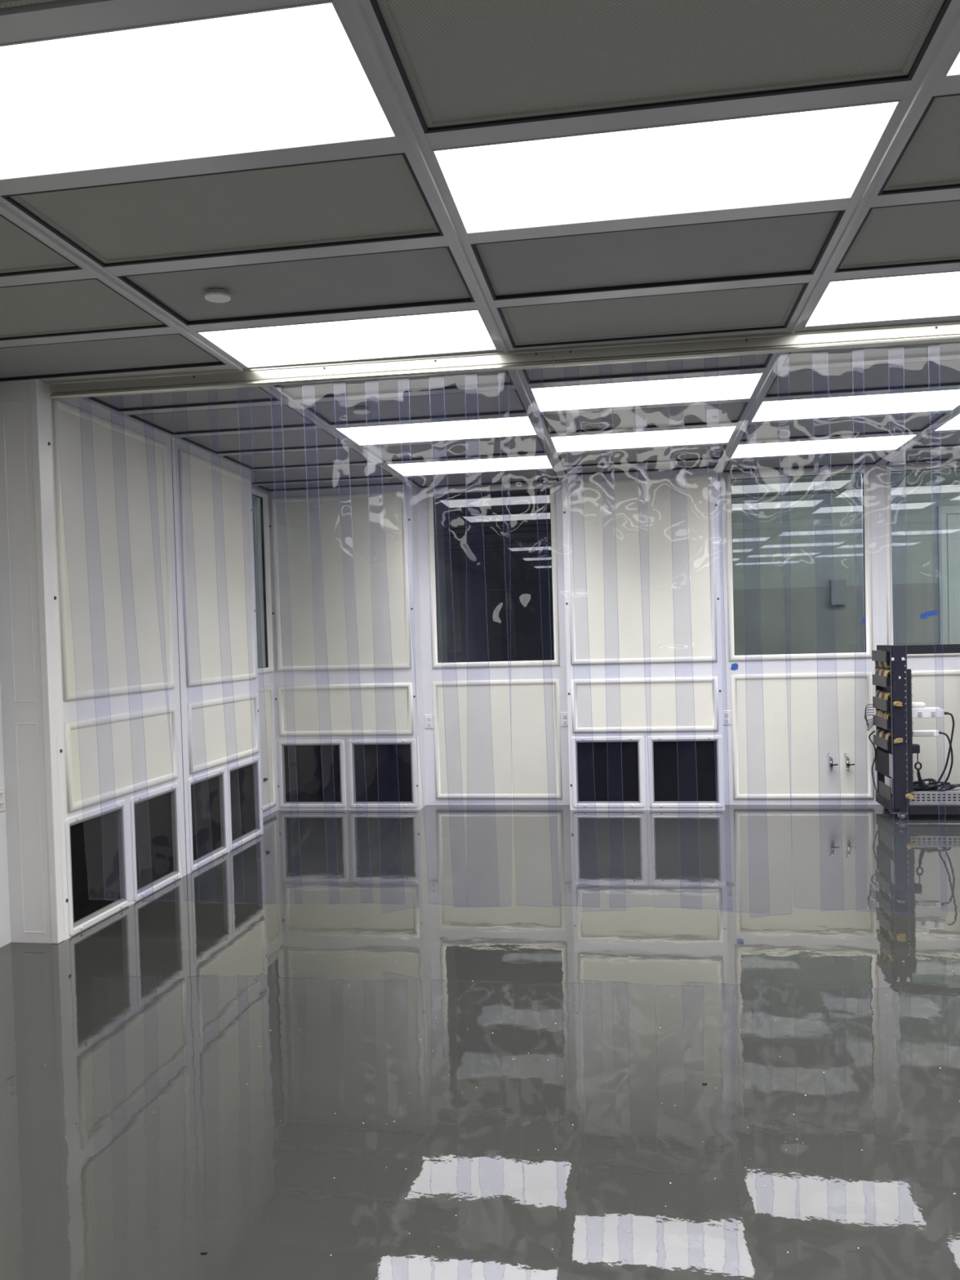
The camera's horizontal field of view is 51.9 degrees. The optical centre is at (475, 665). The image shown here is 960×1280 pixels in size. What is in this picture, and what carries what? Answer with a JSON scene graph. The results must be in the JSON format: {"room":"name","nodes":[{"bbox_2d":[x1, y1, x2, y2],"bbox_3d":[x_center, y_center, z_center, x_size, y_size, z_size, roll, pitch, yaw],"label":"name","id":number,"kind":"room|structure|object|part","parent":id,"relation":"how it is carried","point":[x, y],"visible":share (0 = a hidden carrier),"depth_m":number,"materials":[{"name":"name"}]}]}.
{"room":"clean room","nodes":[
{"label":"clean room","id":0,"kind":"room"},
{"bbox_2d":[0,378,277,947],"bbox_3d":[-2.690,0.072,1.374,0.368,2.699,14.530,-1,2,9],"label":"wall","id":1,"kind":"structure","parent":0,"point":[129,661],"depth_m":5.16,"materials":[{"name":"white ceramic"}]},
{"bbox_2d":[0,786,4,812],"bbox_3d":[-2.238,0.630,4.642,0.011,0.116,0.072,-1,2,9],"label":"power outlet","id":2,"kind":"object","parent":1,"relation":"attached to","point":[2,788],"visible":1,"depth_m":4.65,"materials":[{"name":"white plastic"}]},
{"bbox_2d":[0,791,3,798],"bbox_3d":[-2.237,0.606,4.641,0.007,0.030,0.034,-1,2,9],"label":"receptacle","id":3,"kind":"object","parent":2,"relation":"attached to","point":[1,792],"depth_m":4.65,"materials":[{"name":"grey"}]},
{"bbox_2d":[0,801,3,808],"bbox_3d":[-2.236,0.654,4.643,0.007,0.030,0.034,-1,2,9],"label":"receptacle","id":4,"kind":"object","parent":2,"relation":"attached to","point":[1,802],"depth_m":4.64,"materials":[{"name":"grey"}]},
{"bbox_3d":[-2.022,-0.036,4.654,0.035,2.699,0.058,-1,2,9],"label":"corner post","id":5,"kind":"part","parent":1,"relation":"part of","materials":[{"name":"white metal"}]},
{"bbox_2d":[64,800,129,936],"bbox_3d":[-1.932,1.012,5.029,0.049,0.572,0.577,-1,2,9],"label":"air vent","id":6,"kind":"object","parent":1,"relation":"in","point":[96,843],"visible":0.98,"depth_m":5.04,"materials":[{"name":"white metal"}]},
{"bbox_3d":[-1.907,-0.573,5.295,0.020,1.452,1.153,-1,2,9],"label":"panel moulding","id":7,"kind":"part","parent":1,"relation":"part of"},
{"bbox_3d":[-1.913,-0.573,5.296,0.002,1.412,1.113,-1,2,9],"label":"wall panel","id":8,"kind":"part","parent":1,"relation":"part of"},
{"bbox_3d":[-1.878,0.472,5.323,0.020,0.436,1.153,-1,2,9],"label":"panel moulding","id":9,"kind":"part","parent":1,"relation":"part of","materials":[{"name":"white plastic"}]},
{"bbox_3d":[-1.885,0.472,5.324,0.002,0.396,1.113,-1,2,9],"label":"wall panel","id":10,"kind":"part","parent":1,"relation":"part of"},
{"bbox_2d":[129,782,182,901],"bbox_3d":[-1.835,0.992,5.643,0.049,0.572,0.572,-1,2,9],"label":"air vent","id":11,"kind":"object","parent":1,"relation":"in","point":[155,824],"visible":0.98,"depth_m":5.67,"materials":[{"name":"white metal"}]},
{"bbox_2d":[187,767,228,871],"bbox_3d":[-1.727,0.971,6.332,0.049,0.572,0.567,-1,2,9],"label":"air vent","id":12,"kind":"object","parent":1,"relation":"in","point":[206,792],"visible":0.98,"depth_m":6.37,"materials":[{"name":"white metal"}]},
{"bbox_3d":[-1.703,-0.614,6.591,0.020,1.452,1.122,-1,2,9],"label":"panel moulding","id":13,"kind":"part","parent":1,"relation":"part of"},
{"bbox_3d":[-1.709,-0.614,6.592,0.002,1.412,1.082,-1,2,9],"label":"wall panel","id":14,"kind":"part","parent":1,"relation":"part of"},
{"bbox_3d":[-1.674,0.431,6.619,0.020,0.436,1.122,-1,2,9],"label":"panel moulding","id":15,"kind":"part","parent":1,"relation":"part of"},
{"bbox_3d":[-1.680,0.431,6.620,0.002,0.396,1.082,-1,2,9],"label":"wall panel","id":16,"kind":"part","parent":1,"relation":"part of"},
{"bbox_2d":[226,755,262,849],"bbox_3d":[-1.632,0.952,6.932,0.049,0.572,0.582,-1,2,9],"label":"air vent","id":17,"kind":"object","parent":1,"relation":"in","point":[244,786],"visible":0.98,"depth_m":6.97,"materials":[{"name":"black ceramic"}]},
{"bbox_2d":[251,486,274,674],"bbox_3d":[-1.795,-0.674,7.737,0.058,1.489,0.924,-1,2,9],"label":"window","id":18,"kind":"structure","parent":1,"relation":"in","point":[264,495],"depth_m":8.15,"materials":[{"name":"black"}]},
{"bbox_3d":[-1.742,0.674,7.791,0.002,0.955,0.760,-1,2,9],"label":"wall panel","id":19,"kind":"part","parent":1,"relation":"part of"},
{"bbox_3d":[-1.736,0.673,7.790,0.020,0.995,0.800,-1,2,9],"label":"panel moulding","id":20,"kind":"part","parent":1,"relation":"part of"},
{"bbox_2d":[0,804,959,1279],"bbox_3d":[1.482,1.385,0.757,8.740,0.120,14.530,-1,2,9],"label":"floor","id":21,"kind":"structure","parent":0,"point":[147,1127],"depth_m":3.29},
{"bbox_2d":[197,960,955,1255],"bbox_3d":[0.412,1.296,2.876,3.837,0.001,2.634,-1,2,9],"label":"dust flecks","id":22,"kind":"object","parent":21,"relation":"on","point":[197,961],"visible":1,"depth_m":2.69,"materials":[{"name":"white"}]},
{"bbox_2d":[871,644,959,819],"bbox_3d":[3.394,0.467,7.275,0.762,1.255,0.546,-1,2,9],"label":"equipment rack","id":23,"kind":"object","parent":21,"relation":"on","point":[891,762],"visible":0.98,"depth_m":7.07,"materials":[{"name":"black metal"}]},
{"bbox_2d":[864,704,875,730],"bbox_3d":[3.021,0.396,7.567,0.084,0.205,0.024,0,2,42],"label":"loose cable","id":24,"kind":"object","parent":23,"relation":"hanging from","point":[865,713],"visible":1,"depth_m":7.57,"materials":[{"name":"black plastic"}]},
{"bbox_2d":[868,730,885,803],"bbox_3d":[3.030,0.755,7.443,0.046,0.520,0.281,-1,2,5],"label":"loose cable","id":25,"kind":"object","parent":23,"relation":"hanging from","point":[873,731],"visible":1,"depth_m":7.53,"materials":[{"name":"black plastic"}]},
{"bbox_3d":[3.018,-0.074,7.386,0.008,0.080,0.410,-1,2,9],"label":"plate","id":26,"kind":"part","parent":23,"relation":"part of","materials":[{"name":"grey metal"}]},
{"bbox_3d":[3.031,0.422,7.400,0.008,0.078,0.410,-1,2,9],"label":"plate","id":27,"kind":"part","parent":23,"relation":"part of","materials":[{"name":"grey metal"}]},
{"bbox_3d":[3.027,0.283,7.396,0.008,0.085,0.410,-1,2,9],"label":"plate","id":28,"kind":"part","parent":23,"relation":"part of","materials":[{"name":"grey metal"}]},
{"bbox_3d":[3.023,0.111,7.392,0.008,0.080,0.410,-1,2,9],"label":"plate","id":29,"kind":"part","parent":23,"relation":"part of","materials":[{"name":"grey metal"}]},
{"bbox_3d":[3.035,0.573,7.404,0.008,0.075,0.410,-1,2,9],"label":"plate","id":30,"kind":"part","parent":23,"relation":"part of","materials":[{"name":"grey metal"}]},
{"bbox_2d":[875,660,889,668],"bbox_3d":[3.051,-0.031,7.380,0.059,0.099,0.339,-1,2,9],"label":"cable bundle","id":31,"kind":"object","parent":23,"relation":"attached to","point":[878,664],"visible":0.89,"depth_m":7.33,"materials":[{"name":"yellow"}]},
{"bbox_2d":[875,689,890,701],"bbox_3d":[3.057,0.237,7.381,0.060,0.099,0.350,-1,2,9],"label":"cable bundle","id":32,"kind":"object","parent":23,"relation":"attached to","point":[880,694],"visible":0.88,"depth_m":7.36,"materials":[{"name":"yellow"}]},
{"bbox_2d":[875,667,890,677],"bbox_3d":[3.053,0.068,7.379,0.060,0.097,0.345,-1,2,9],"label":"cable bundle","id":33,"kind":"object","parent":23,"relation":"attached to","point":[882,672],"visible":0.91,"depth_m":7.33,"materials":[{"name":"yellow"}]},
{"bbox_2d":[875,709,890,719],"bbox_3d":[3.062,0.379,7.391,0.060,0.097,0.340,-1,2,9],"label":"cable bundle","id":34,"kind":"object","parent":23,"relation":"attached to","point":[879,713],"visible":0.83,"depth_m":7.37,"materials":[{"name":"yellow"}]},
{"bbox_2d":[875,728,891,741],"bbox_3d":[3.067,0.531,7.401,0.060,0.100,0.350,-1,2,9],"label":"cable bundle","id":35,"kind":"object","parent":23,"relation":"attached to","point":[886,735],"visible":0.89,"depth_m":7.37,"materials":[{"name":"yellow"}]},
{"bbox_3d":[3.087,0.265,7.351,0.007,0.750,0.480,-1,2,9],"label":"panel","id":36,"kind":"part","parent":23,"relation":"part of","materials":[{"name":"black metal"}]},
{"bbox_3d":[3.001,0.721,7.133,0.003,0.165,0.105,-1,2,9],"label":"grey tag plate","id":37,"kind":"part","parent":23,"relation":"part of","materials":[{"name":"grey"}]},
{"bbox_2d":[893,701,902,706],"bbox_3d":[3.012,0.271,7.042,0.064,0.038,0.015,-1,2,9],"label":"cable","id":38,"kind":"object","parent":23,"relation":"attached to","point":[900,704],"visible":1,"depth_m":7.04,"materials":[{"name":"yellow plastic"}]},
{"bbox_2d":[893,737,903,743],"bbox_3d":[3.019,0.535,7.050,0.065,0.040,0.015,-1,2,9],"label":"cable","id":39,"kind":"object","parent":23,"relation":"attached to","point":[895,741],"visible":1,"depth_m":7.05,"materials":[{"name":"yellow plastic"}]},
{"bbox_2d":[905,793,915,799],"bbox_3d":[3.102,0.934,7.047,0.063,0.042,0.015,-1,2,9],"label":"cable","id":40,"kind":"object","parent":23,"relation":"attached to","point":[907,796],"visible":1,"depth_m":7.04,"materials":[{"name":"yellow plastic"}]},
{"bbox_3d":[3.110,0.463,7.067,0.039,0.880,0.026,-1,2,9],"label":"brush panel","id":41,"kind":"part","parent":23,"relation":"part of","materials":[{"name":"black plastic"}]},
{"bbox_2d":[914,753,924,786],"bbox_3d":[3.215,0.748,7.136,0.104,0.259,0.043,-3,2,-38],"label":"strap","id":42,"kind":"object","parent":23,"relation":"hanging from","point":[920,780],"visible":1,"depth_m":7.12,"materials":[{"name":"black"}]},
{"bbox_2d":[905,702,954,784],"bbox_3d":[3.279,0.560,7.112,0.316,0.601,0.102,-1,2,9],"label":"power strip","id":43,"kind":"object","parent":23,"relation":"attached to","point":[919,710],"visible":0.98,"depth_m":7.07,"materials":[{"name":"white plastic"}]},
{"bbox_2d":[931,711,935,715],"bbox_3d":[3.272,0.342,7.058,0.028,0.033,0.007,-1,2,9],"label":"socket","id":44,"kind":"object","parent":43,"relation":"attached to","point":[933,713],"depth_m":7.06,"materials":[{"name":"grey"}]},
{"bbox_2d":[906,729,953,783],"bbox_3d":[3.270,0.659,7.112,0.296,0.394,0.090,-1,2,9],"label":"power strip","id":45,"kind":"object","parent":23,"relation":"attached to","point":[916,732],"visible":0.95,"depth_m":7.07,"materials":[{"name":"white plastic"}]},
{"bbox_2d":[906,784,959,803],"bbox_3d":[3.411,0.935,7.277,0.521,0.082,0.446,-1,2,9],"label":"tray","id":46,"kind":"object","parent":23,"relation":"in","point":[953,796],"visible":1,"depth_m":7.08,"materials":[{"name":"grey metal"}]},
{"bbox_2d":[906,777,959,791],"bbox_3d":[3.341,0.874,7.212,0.416,0.102,0.134,-1,2,9],"label":"heap","id":47,"kind":"object","parent":46,"relation":"on","point":[933,786],"visible":0.82,"depth_m":7.19,"materials":[{"name":"black rubber"}]},
{"bbox_2d":[906,784,959,791],"bbox_3d":[3.417,0.909,7.319,0.521,0.004,0.360,-1,2,9],"label":"shelf","id":48,"kind":"object","parent":46,"relation":"attached to","point":[957,788],"depth_m":7.20,"materials":[{"name":"grey metal"}]},
{"bbox_2d":[0,0,959,492],"bbox_3d":[1.406,-1.378,0.682,8.740,0.129,14.530,-1,2,9],"label":"ceiling","id":49,"kind":"structure","parent":0,"point":[106,273],"depth_m":3.21,"materials":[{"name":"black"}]},
{"bbox_2d":[0,0,397,180],"bbox_3d":[-0.807,-1.315,2.299,1.150,0.021,0.539,-1,2,9],"label":"recessed light","id":50,"kind":"object","parent":49,"relation":"in","point":[295,76],"visible":0.93,"depth_m":2.26,"materials":[{"name":"paint"}]},
{"bbox_2d":[204,288,231,302],"bbox_3d":[-0.932,-1.336,3.559,0.092,0.024,0.092,-1,2,9],"label":"smoke detector","id":51,"kind":"object","parent":49,"relation":"attached to","point":[215,295],"visible":1,"depth_m":3.54,"materials":[{"name":"white plastic"}]},
{"bbox_2d":[196,309,497,368],"bbox_3d":[-0.516,-1.373,4.144,1.150,0.021,0.539,-1,2,9],"label":"recessed light","id":52,"kind":"object","parent":49,"relation":"in","point":[463,331],"visible":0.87,"depth_m":4.12,"materials":[{"name":"paint"}]},
{"bbox_2d":[353,406,369,414],"bbox_3d":[-0.624,-1.395,5.382,0.092,0.024,0.092,-1,2,9],"label":"smoke detector","id":53,"kind":"object","parent":49,"relation":"attached to","point":[359,410],"visible":1,"depth_m":5.36,"materials":[{"name":"white plastic"}]},
{"bbox_2d":[334,415,537,445],"bbox_3d":[-0.225,-1.432,5.990,1.150,0.021,0.539,-1,2,9],"label":"recessed light","id":54,"kind":"object","parent":49,"relation":"in","point":[515,426],"visible":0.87,"depth_m":5.98,"materials":[{"name":"paint"}]},
{"bbox_2d":[386,455,553,476],"bbox_3d":[-0.031,-1.470,7.221,1.150,0.021,0.539,-1,2,9],"label":"recessed light","id":55,"kind":"object","parent":49,"relation":"in","point":[535,462],"visible":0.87,"depth_m":7.21,"materials":[{"name":"paint"}]},
{"bbox_2d":[48,320,959,399],"bbox_3d":[2.098,-0.176,4.153,8.215,2.518,0.067,-1,2,8],"label":"rail","id":56,"kind":"object","parent":49,"relation":"hanging from","point":[943,331],"visible":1,"depth_m":4.35,"materials":[{"name":"metal"}]},
{"bbox_3d":[-0.831,-1.327,4.510,2.370,0.076,0.058,-1,2,8],"label":"curtain rail","id":57,"kind":"part","parent":56,"relation":"part of","materials":[{"name":"metal"}]},
{"bbox_3d":[3.239,-1.424,3.956,5.842,0.076,0.058,-1,2,8],"label":"curtain rail","id":58,"kind":"part","parent":56,"relation":"part of","materials":[{"name":"metal"}]},
{"bbox_2d":[550,425,737,452],"bbox_3d":[1.077,-1.479,6.415,1.150,0.021,0.539,-1,2,9],"label":"recessed light","id":59,"kind":"object","parent":49,"relation":"in","point":[710,435],"visible":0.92,"depth_m":6.40,"materials":[{"name":"paint"}]},
{"bbox_2d":[529,372,764,412],"bbox_3d":[0.883,-1.440,5.184,1.150,0.021,0.539,-1,2,9],"label":"recessed light","id":60,"kind":"object","parent":49,"relation":"in","point":[737,386],"visible":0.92,"depth_m":5.17,"materials":[{"name":"paint"}]},
{"bbox_2d":[431,99,901,234],"bbox_3d":[0.495,-1.362,2.723,1.150,0.021,0.539,-1,2,9],"label":"recessed light","id":61,"kind":"object","parent":49,"relation":"in","point":[822,154],"visible":0.92,"depth_m":2.69,"materials":[{"name":"paint"}]},
{"bbox_2d":[729,434,917,458],"bbox_3d":[2.379,-1.526,6.839,1.150,0.021,0.539,-1,2,9],"label":"recessed light","id":62,"kind":"object","parent":49,"relation":"in","point":[882,442],"visible":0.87,"depth_m":6.83,"materials":[{"name":"paint"}]},
{"bbox_2d":[751,388,959,422],"bbox_3d":[2.185,-1.487,5.609,1.150,0.021,0.539,-1,2,9],"label":"recessed light","id":63,"kind":"object","parent":49,"relation":"in","point":[946,399],"visible":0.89,"depth_m":5.61,"materials":[{"name":"paint"}]},
{"bbox_2d":[803,270,959,327],"bbox_3d":[1.893,-1.429,3.763,1.150,0.021,0.539,-1,2,9],"label":"recessed light","id":64,"kind":"object","parent":49,"relation":"in","point":[931,295],"visible":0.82,"depth_m":3.81,"materials":[{"name":"paint"}]},
{"bbox_2d":[933,413,959,431],"bbox_3d":[3.486,-1.535,6.033,1.150,0.021,0.539,-1,2,9],"label":"recessed light","id":65,"kind":"object","parent":49,"relation":"in","point":[953,424],"visible":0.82,"depth_m":6.23,"materials":[{"name":"paint"}]},
{"bbox_2d":[943,48,959,77],"bbox_3d":[1.602,-1.371,1.917,1.150,0.021,0.539,-1,2,9],"label":"recessed light","id":66,"kind":"object","parent":49,"relation":"in","point":[953,70],"visible":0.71,"depth_m":2.24,"materials":[{"name":"paint"}]},
{"bbox_2d":[946,52,959,75],"bbox_3d":[1.602,-1.372,1.917,1.140,0.019,0.529,-1,2,9],"label":"diffuser","id":67,"kind":"object","parent":66,"relation":"attached to","point":[953,68],"depth_m":2.23,"materials":[{"name":"white plastic"}]},
{"bbox_2d":[266,461,959,809],"bbox_3d":[2.547,-0.245,7.712,8.740,2.699,0.363,-1,2,9],"label":"wall","id":68,"kind":"structure","parent":0,"point":[642,557],"depth_m":7.86,"materials":[{"name":"white ceramic"}]},
{"bbox_2d":[277,739,346,808],"bbox_3d":[-1.363,0.897,8.211,0.572,0.564,0.049,-1,2,9],"label":"air vent","id":69,"kind":"object","parent":68,"relation":"in","point":[312,773],"visible":1,"depth_m":8.22,"materials":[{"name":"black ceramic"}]},
{"bbox_3d":[-1.110,-0.686,8.108,1.103,1.400,0.002,-1,2,9],"label":"wall panel","id":70,"kind":"part","parent":68,"relation":"part of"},
{"bbox_3d":[-1.111,-0.686,8.101,1.143,1.440,0.020,-1,2,9],"label":"panel moulding","id":71,"kind":"part","parent":68,"relation":"part of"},
{"bbox_3d":[-1.081,0.362,8.136,1.103,0.384,0.002,-1,2,9],"label":"wall panel","id":72,"kind":"part","parent":68,"relation":"part of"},
{"bbox_3d":[-1.082,0.362,8.130,1.143,0.424,0.020,-1,2,9],"label":"panel moulding","id":73,"kind":"part","parent":68,"relation":"part of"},
{"bbox_2d":[347,738,417,807],"bbox_3d":[-0.766,0.884,8.116,0.571,0.564,0.049,-1,2,9],"label":"air vent","id":74,"kind":"object","parent":68,"relation":"in","point":[382,773],"visible":1,"depth_m":8.13,"materials":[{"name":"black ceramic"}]},
{"bbox_2d":[424,714,433,728],"bbox_3d":[-0.394,0.468,8.275,0.072,0.116,0.011,-1,2,9],"label":"power outlet","id":75,"kind":"object","parent":68,"relation":"attached to","point":[427,717],"visible":1,"depth_m":8.27,"materials":[{"name":"white plastic"}]},
{"bbox_2d":[426,482,559,668],"bbox_3d":[0.143,-0.741,8.169,1.066,1.497,0.058,-1,2,9],"label":"window","id":76,"kind":"structure","parent":68,"relation":"in","point":[431,492],"depth_m":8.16,"materials":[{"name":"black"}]},
{"bbox_2d":[492,602,502,623],"bbox_3d":[0.182,-0.438,8.191,0.094,0.174,0.004,-1,2,9],"label":"paper scrap","id":77,"kind":"object","parent":76,"relation":"attached to","point":[495,613],"visible":1,"depth_m":8.19,"materials":[{"name":"white paper"}]},
{"bbox_2d":[482,587,519,661],"bbox_3d":[0.253,0.190,9.536,0.505,1.863,0.631,-1,2,9],"label":"step ladder","id":78,"kind":"object","parent":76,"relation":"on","point":[487,637],"visible":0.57,"depth_m":9.36,"materials":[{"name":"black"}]},
{"bbox_3d":[0.062,0.209,9.351,0.262,1.844,0.033,-3,2,-40],"label":"rail","id":79,"kind":"part","parent":78,"relation":"part of","materials":[{"name":"black"}]},
{"bbox_3d":[0.115,0.198,9.686,0.024,1.846,0.408,-2,2,-14],"label":"leg","id":80,"kind":"part","parent":78,"relation":"part of","materials":[{"name":"black"}]},
{"bbox_3d":[0.393,0.201,9.298,0.033,1.844,0.243,-2,2,-26],"label":"rail","id":81,"kind":"part","parent":78,"relation":"part of","materials":[{"name":"black"}]},
{"bbox_3d":[0.446,0.191,9.634,0.028,1.845,0.395,-1,2,28],"label":"leg","id":82,"kind":"part","parent":78,"relation":"part of","materials":[{"name":"black"}]},
{"bbox_2d":[519,593,530,607],"bbox_3d":[0.405,-0.542,8.152,0.097,0.110,0.004,-1,2,9],"label":"paper scrap","id":83,"kind":"object","parent":76,"relation":"attached to","point":[524,598],"visible":1,"depth_m":8.15,"materials":[{"name":"white paper"}]},
{"bbox_3d":[0.174,0.612,8.194,1.019,0.948,0.002,-1,2,9],"label":"wall panel","id":84,"kind":"part","parent":68,"relation":"part of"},
{"bbox_3d":[0.173,0.612,8.188,1.059,0.988,0.020,-1,2,9],"label":"panel moulding","id":85,"kind":"part","parent":68,"relation":"part of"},
{"bbox_2d":[560,711,568,726],"bbox_3d":[0.732,0.439,8.097,0.072,0.116,0.011,-1,2,9],"label":"power outlet","id":86,"kind":"object","parent":68,"relation":"attached to","point":[564,717],"visible":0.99,"depth_m":8.10,"materials":[{"name":"white plastic"}]},
{"bbox_2d":[571,736,644,807],"bbox_3d":[1.046,0.842,7.829,0.567,0.564,0.049,-1,2,9],"label":"air vent","id":87,"kind":"object","parent":68,"relation":"in","point":[608,771],"visible":1,"depth_m":7.84,"materials":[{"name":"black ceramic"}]},
{"bbox_3d":[1.293,-0.742,7.727,1.091,1.400,0.002,-1,2,9],"label":"wall panel","id":88,"kind":"part","parent":68,"relation":"part of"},
{"bbox_3d":[1.292,-0.741,7.721,1.131,1.440,0.020,-1,2,9],"label":"panel moulding","id":89,"kind":"part","parent":68,"relation":"part of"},
{"bbox_3d":[1.322,0.307,7.755,1.091,0.384,0.002,-1,2,9],"label":"wall panel","id":90,"kind":"part","parent":68,"relation":"part of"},
{"bbox_3d":[1.321,0.307,7.749,1.131,0.424,0.020,-1,2,9],"label":"panel moulding","id":91,"kind":"part","parent":68,"relation":"part of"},
{"bbox_2d":[647,735,723,807],"bbox_3d":[1.640,0.828,7.735,0.574,0.564,0.049,-1,2,9],"label":"air vent","id":92,"kind":"object","parent":68,"relation":"in","point":[684,771],"visible":1,"depth_m":7.74,"materials":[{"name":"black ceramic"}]},
{"bbox_2d":[722,710,731,724],"bbox_3d":[2.008,0.415,7.895,0.072,0.116,0.011,-1,2,9],"label":"power outlet","id":93,"kind":"object","parent":68,"relation":"attached to","point":[727,713],"visible":0.98,"depth_m":7.89,"materials":[{"name":"white plastic"}]},
{"bbox_2d":[730,662,737,670],"bbox_3d":[2.064,0.007,7.877,0.060,0.058,0.003,-1,2,9],"label":"tape piece","id":94,"kind":"object","parent":68,"relation":"attached to","point":[734,666],"visible":1,"depth_m":7.88,"materials":[{"name":"blue plastic"}]},
{"bbox_2d":[724,466,872,661],"bbox_3d":[2.543,-0.796,7.789,1.095,1.490,0.058,-1,2,9],"label":"window","id":95,"kind":"structure","parent":68,"relation":"in","point":[864,470],"depth_m":7.75,"materials":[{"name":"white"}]},
{"bbox_3d":[2.581,0.557,7.813,1.032,0.959,0.002,-1,2,9],"label":"wall panel","id":96,"kind":"part","parent":68,"relation":"part of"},
{"bbox_3d":[2.580,0.557,7.807,1.072,0.999,0.020,-1,2,9],"label":"panel moulding","id":97,"kind":"part","parent":68,"relation":"part of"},
{"bbox_2d":[827,752,838,771],"bbox_3d":[2.803,0.756,7.748,0.064,0.140,0.069,-1,2,9],"label":"gas valve","id":98,"kind":"object","parent":68,"relation":"attached to","point":[831,763],"visible":1,"depth_m":7.74,"materials":[{"name":"silver metal"}]},
{"bbox_2d":[844,752,854,771],"bbox_3d":[2.927,0.753,7.728,0.064,0.140,0.069,-1,2,9],"label":"gas valve","id":99,"kind":"object","parent":68,"relation":"attached to","point":[847,762],"visible":1,"depth_m":7.72,"materials":[{"name":"silver metal"}]},
{"bbox_2d":[884,461,959,657],"bbox_3d":[3.734,-0.824,7.600,1.098,1.490,0.058,-1,2,9],"label":"window","id":100,"kind":"structure","parent":68,"relation":"in","point":[942,465],"depth_m":7.65,"materials":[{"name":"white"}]},
{"bbox_2d":[920,609,937,618],"bbox_3d":[3.519,-0.400,7.666,0.130,0.066,0.003,-1,2,9],"label":"tape piece","id":101,"kind":"object","parent":100,"relation":"attached to","point":[925,615],"visible":1,"depth_m":7.67,"materials":[{"name":"blue plastic"}]},
{"bbox_3d":[3.766,0.530,7.619,1.089,0.999,0.020,-1,2,9],"label":"panel moulding","id":102,"kind":"part","parent":68,"relation":"part of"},
{"bbox_3d":[3.767,0.530,7.625,1.049,0.959,0.002,-1,2,9],"label":"wall panel","id":103,"kind":"part","parent":68,"relation":"part of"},
{"label":"outside","id":104,"kind":"structure","parent":0,"visible":0},
{"bbox_2d":[252,497,258,667],"bbox_3d":[-2.477,-0.118,8.135,1.280,2.819,2.700,-1,2,9],"label":"left corridor","id":105,"kind":"structure","parent":104,"point":[252,497],"depth_m":9.37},
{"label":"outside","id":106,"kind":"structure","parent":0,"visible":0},
{"bbox_2d":[731,468,959,654],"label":"window","id":107,"kind":"structure","parent":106,"point":[797,558],"depth_m":9.54,"materials":[{"name":"grey"}]},
{"bbox_3d":[4.934,-0.265,9.327,1.030,2.520,0.030,-1,2,9],"label":"door frame","id":108,"kind":"part","parent":107,"relation":"part of","materials":[{"name":"grey metal"}]},
{"bbox_3d":[4.936,-0.230,9.332,0.870,2.430,0.014,-1,2,9],"label":"door","id":109,"kind":"part","parent":107,"relation":"part of","materials":[{"name":"grey"}]}
]}

